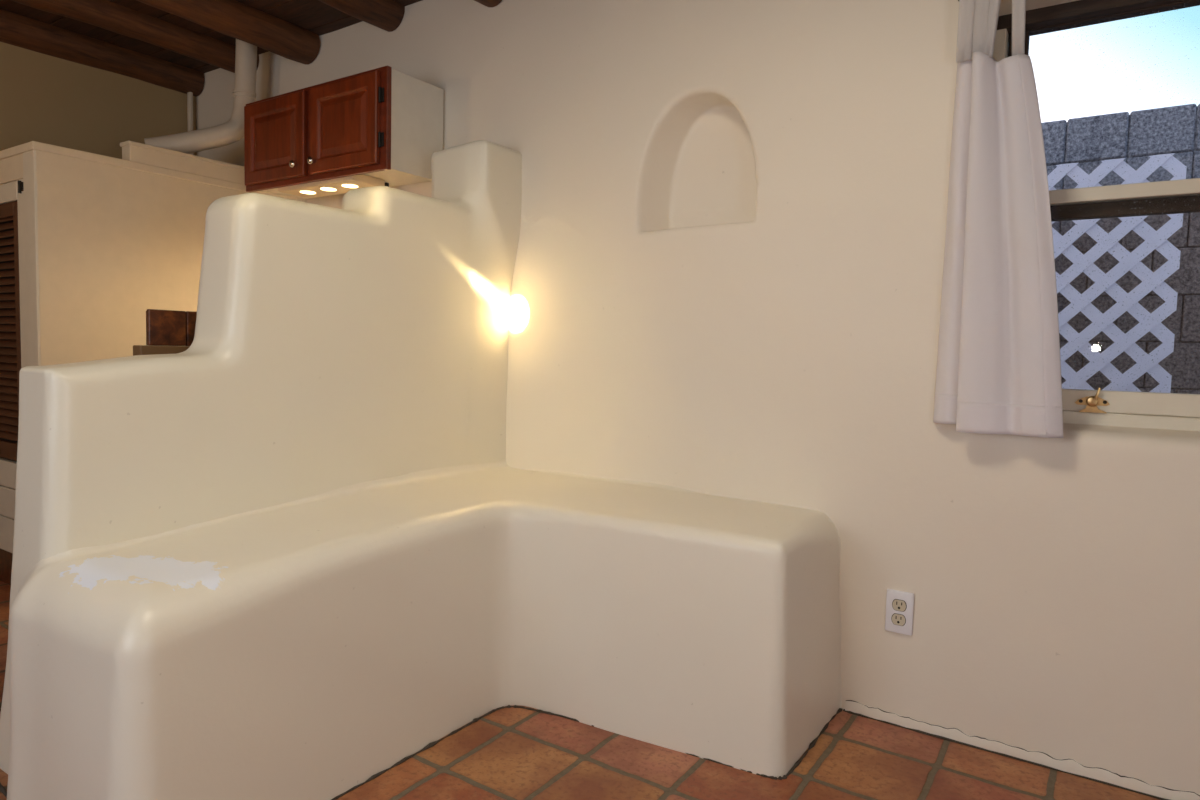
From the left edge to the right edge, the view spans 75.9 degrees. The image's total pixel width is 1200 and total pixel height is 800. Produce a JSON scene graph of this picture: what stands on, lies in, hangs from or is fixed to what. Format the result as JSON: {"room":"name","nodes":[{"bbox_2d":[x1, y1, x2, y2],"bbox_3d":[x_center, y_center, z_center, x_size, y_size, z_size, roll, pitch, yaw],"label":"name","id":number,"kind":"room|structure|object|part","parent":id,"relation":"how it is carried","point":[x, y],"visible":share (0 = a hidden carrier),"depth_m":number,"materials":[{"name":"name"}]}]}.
{"room":"traditional dwelling","nodes":[
{"label":"traditional dwelling","id":0,"kind":"room"},
{"bbox_2d":[0,42,195,461],"bbox_3d":[-3.190,-0.423,2.380,0.150,2.470,3.850,4,4,34],"label":"wall","id":1,"kind":"structure","parent":0,"point":[44,98],"depth_m":3.44,"materials":[{"name":"paint"}]},
{"bbox_2d":[0,0,421,72],"bbox_3d":[-0.897,-1.472,0.916,5.466,0.120,4.150,4,4,34],"label":"ceiling","id":2,"kind":"structure","parent":0,"point":[317,17],"depth_m":3.19,"materials":[{"name":"brown wood"}]},
{"bbox_2d":[0,9,203,96],"bbox_3d":[-3.058,-1.524,2.309,0.164,0.164,3.727,4,4,34],"label":"log","id":3,"kind":"object","parent":2,"relation":"attached to","point":[18,30],"visible":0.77,"depth_m":3.42,"materials":[{"name":"brown wood"}]},
{"bbox_2d":[11,0,258,72],"bbox_3d":[-2.676,-1.512,2.054,0.169,0.165,3.728,4,4,34],"label":"log","id":4,"kind":"object","parent":2,"relation":"attached to","point":[104,14],"visible":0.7,"depth_m":3.16,"materials":[{"name":"brown wood"}]},
{"bbox_2d":[136,0,319,63],"bbox_3d":[-2.305,-1.469,1.808,0.169,0.170,3.728,4,4,34],"label":"log","id":5,"kind":"object","parent":2,"relation":"attached to","point":[232,18],"visible":0.85,"depth_m":3.06,"materials":[{"name":"brown wood"}]},
{"bbox_2d":[319,0,404,31],"bbox_3d":[-1.861,-1.465,1.511,0.158,0.157,3.727,4,4,34],"label":"log","id":6,"kind":"object","parent":2,"relation":"attached to","point":[387,15],"visible":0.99,"depth_m":2.94,"materials":[{"name":"brown wood"}]},
{"bbox_2d":[474,0,501,6],"bbox_3d":[-1.418,-1.406,1.217,0.152,0.151,3.728,4,4,34],"label":"log","id":7,"kind":"object","parent":2,"relation":"attached to","point":[489,3],"visible":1,"depth_m":2.74,"materials":[{"name":"brown wood"}]},
{"bbox_2d":[0,140,521,773],"bbox_3d":[-0.847,-0.005,2.283,0.361,1.721,1.512,4,4,34],"label":"wall partition","id":8,"kind":"structure","parent":0,"point":[365,340],"depth_m":2.07,"materials":[{"name":"beige paint"}]},
{"bbox_2d":[0,581,1158,799],"bbox_3d":[-0.970,0.964,1.049,5.466,0.120,4.100,4,4,34],"label":"floor","id":9,"kind":"structure","parent":0,"point":[511,753],"depth_m":1.84,"materials":[{"name":"tile"}]},
{"bbox_2d":[0,141,271,584],"bbox_3d":[-2.053,-0.156,3.366,0.666,1.768,0.945,4,4,34],"label":"closet","id":10,"kind":"object","parent":9,"relation":"on","point":[90,243],"visible":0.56,"depth_m":2.97,"materials":[{"name":"beige paint"}]},
{"bbox_3d":[-2.357,0.417,3.057,0.557,0.360,0.026,4,4,34],"label":"panel","id":11,"kind":"part","parent":10,"relation":"part of","materials":[{"name":"white wood"}]},
{"bbox_3d":[-2.371,-0.265,3.036,0.478,0.982,0.026,4,4,34],"label":"louver door","id":12,"kind":"part","parent":10,"relation":"part of","materials":[{"name":"brown wood"}]},
{"bbox_3d":[-2.342,-0.293,3.010,0.557,1.072,0.021,4,4,34],"label":"door casing","id":13,"kind":"part","parent":10,"relation":"part of","materials":[{"name":"beige paint"}]},
{"bbox_3d":[-2.067,-0.140,2.845,0.097,1.521,0.052,4,4,34],"label":"corner post","id":14,"kind":"part","parent":10,"relation":"part of","materials":[{"name":"beige paint"}]},
{"bbox_3d":[-2.033,-0.984,3.313,0.666,0.108,0.945,4,4,34],"label":"trim","id":15,"kind":"part","parent":10,"relation":"part of","materials":[{"name":"white paint"}]},
{"bbox_3d":[-1.786,-0.157,3.194,0.020,1.524,0.933,4,4,34],"label":"panel","id":16,"kind":"part","parent":10,"relation":"part of","materials":[{"name":"white paint"}]},
{"bbox_3d":[-1.696,-0.983,3.286,0.065,0.069,0.616,4,4,34],"label":"raised panel","id":17,"kind":"part","parent":10,"relation":"part of","materials":[{"name":"white paint"}]},
{"bbox_2d":[144,39,256,153],"bbox_3d":[-1.712,-1.306,3.313,0.436,0.579,0.107,0,4,-25],"label":"flue pipe","id":18,"kind":"object","parent":10,"relation":"attached to","point":[231,131],"visible":0.83,"depth_m":3.33,"materials":[{"name":"white metal"}]},
{"bbox_2d":[7,459,841,799],"bbox_3d":[-0.402,0.570,1.972,1.631,0.635,1.576,4,4,34],"label":"bench","id":19,"kind":"object","parent":9,"relation":"on","point":[310,647],"visible":0.93,"depth_m":1.83,"materials":[{"name":"beige paint"}]},
{"bbox_3d":[-1.218,0.339,2.750,0.590,0.900,1.078,4,4,34],"label":"countertop","id":20,"kind":"structure","parent":9,"relation":"on","visible":0},
{"bbox_2d":[133,309,196,355],"bbox_3d":[-1.007,-0.173,2.401,0.080,0.174,0.848,4,4,34],"label":"tile ledge","id":21,"kind":"object","parent":20,"relation":"on","point":[169,331],"visible":0.19,"depth_m":2.10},
{"bbox_2d":[196,0,1199,794],"bbox_3d":[0.155,-0.355,2.603,5.409,2.490,0.246,4,4,34],"label":"wall","id":22,"kind":"structure","parent":0,"point":[727,280],"depth_m":2.16,"materials":[{"name":"beige paint"}]},
{"bbox_2d":[187,92,192,154],"bbox_3d":[-2.045,-1.309,3.836,0.043,0.630,0.034,4,4,34],"label":"conduit","id":23,"kind":"object","parent":22,"relation":"attached to","point":[189,94],"visible":0.23,"depth_m":3.81,"materials":[{"name":"grey metal"}]},
{"bbox_2d":[244,65,443,201],"bbox_3d":[-1.041,-1.019,3.026,0.861,0.354,0.325,4,4,34],"label":"upper cabinet","id":24,"kind":"object","parent":22,"relation":"attached to","point":[385,123],"visible":0.98,"depth_m":2.85,"materials":[{"name":"brown wood"}]},
{"bbox_3d":[-1.286,-1.028,3.041,0.393,0.318,0.019,4,4,34],"label":"door","id":25,"kind":"part","parent":24,"relation":"part of","materials":[{"name":"brown wood"}]},
{"bbox_3d":[-1.171,-0.901,2.941,0.029,0.029,0.030,4,4,34],"label":"knob","id":26,"kind":"part","parent":24,"relation":"part of","materials":[{"name":"metal"}]},
{"bbox_3d":[-1.078,-0.895,2.879,0.029,0.029,0.030,4,4,34],"label":"knob","id":27,"kind":"part","parent":24,"relation":"part of","materials":[{"name":"metal"}]},
{"bbox_3d":[-1.097,-1.015,2.940,0.860,0.354,0.020,4,4,34],"label":"frame","id":28,"kind":"part","parent":24,"relation":"part of","materials":[{"name":"brown wood"}]},
{"bbox_2d":[277,174,388,197],"bbox_3d":[-1.051,-0.843,3.049,0.465,0.031,0.196,4,4,34],"label":"light fixture","id":29,"kind":"object","parent":24,"relation":"attached to","point":[344,184],"visible":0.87,"depth_m":2.98,"materials":[{"name":"beige wood"}]},
{"bbox_3d":[-0.937,-1.004,2.809,0.377,0.318,0.019,4,4,34],"label":"door","id":30,"kind":"part","parent":24,"relation":"part of","materials":[{"name":"brown wood"}]},
{"bbox_2d":[0,705,1169,799],"bbox_3d":[0.367,0.891,1.735,3.560,0.014,0.906,2,4,3],"label":"trim","id":31,"kind":"structure","parent":22,"relation":"attached to","point":[812,744],"depth_m":1.91,"materials":[{"name":"tile"}]},
{"bbox_2d":[885,589,913,635],"bbox_3d":[0.803,0.569,2.064,0.070,0.114,0.013,4,4,34],"label":"wall outlet","id":32,"kind":"object","parent":22,"relation":"attached to","point":[899,604],"visible":1,"depth_m":2.06,"materials":[{"name":"white plastic"}]},
{"bbox_2d":[891,613,905,625],"bbox_3d":[0.801,0.589,2.063,0.037,0.031,0.003,4,4,34],"label":"receptacle","id":33,"kind":"object","parent":32,"relation":"attached to","point":[897,619],"depth_m":2.06,"materials":[{"name":"beige plastic"}]},
{"bbox_2d":[892,599,906,611],"bbox_3d":[0.802,0.550,2.061,0.037,0.031,0.003,4,4,34],"label":"receptacle","id":34,"kind":"object","parent":32,"relation":"attached to","point":[898,605],"depth_m":2.06,"materials":[{"name":"beige plastic"}]},
{"bbox_2d":[845,700,1199,799],"bbox_3d":[1.185,0.890,1.831,1.192,0.042,0.009,4,4,34],"label":"trim","id":35,"kind":"structure","parent":22,"relation":"attached to","point":[1067,765],"depth_m":1.91,"materials":[{"name":"paint"}]},
{"bbox_2d":[993,0,1199,430],"bbox_3d":[1.401,-0.454,1.782,0.935,1.070,0.106,4,4,34],"label":"window","id":36,"kind":"structure","parent":22,"relation":"in","point":[1171,411],"depth_m":1.86,"materials":[{"name":"beige paint"}]},
{"bbox_3d":[1.417,-0.686,1.783,0.855,0.490,0.030,4,4,34],"label":"sash","id":37,"kind":"part","parent":36,"relation":"part of","materials":[{"name":"beige wood"}]},
{"bbox_3d":[1.386,-0.234,1.783,0.855,0.549,0.032,4,4,34],"label":"sash","id":38,"kind":"part","parent":36,"relation":"part of","materials":[{"name":"beige paint"}]},
{"bbox_3d":[1.326,-0.993,1.615,1.127,0.048,0.065,4,4,34],"label":"curtain rod","id":39,"kind":"object","parent":22,"relation":"attached to","visible":0},
{"bbox_2d":[933,0,1062,437],"bbox_3d":[0.967,-0.477,1.839,0.297,1.122,0.065,5,5,44],"label":"curtain","id":40,"kind":"object","parent":39,"relation":"hanging from","point":[999,363],"visible":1,"depth_m":1.86,"materials":[{"name":"white fabric"}]},
{"label":"outside","id":41,"kind":"structure","parent":0,"visible":0},
{"bbox_3d":[2.649,0.916,4.610,8.500,0.200,5.760,4,4,34],"label":"ground","id":42,"kind":"structure","parent":41,"visible":0},
{"bbox_2d":[1047,153,1186,392],"bbox_3d":[1.487,-0.020,3.159,1.372,1.794,0.011,4,4,34],"label":"lattice panel","id":43,"kind":"object","parent":42,"relation":"on","point":[1154,239],"visible":0.13,"depth_m":2.85,"materials":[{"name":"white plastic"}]},
{"bbox_2d":[1041,104,1199,393],"bbox_3d":[3.165,0.015,2.413,6.357,2.142,0.203,4,4,34],"label":"wall","id":44,"kind":"structure","parent":42,"relation":"on","point":[1137,136],"depth_m":2.98,"materials":[{"name":"concrete"}]}
]}

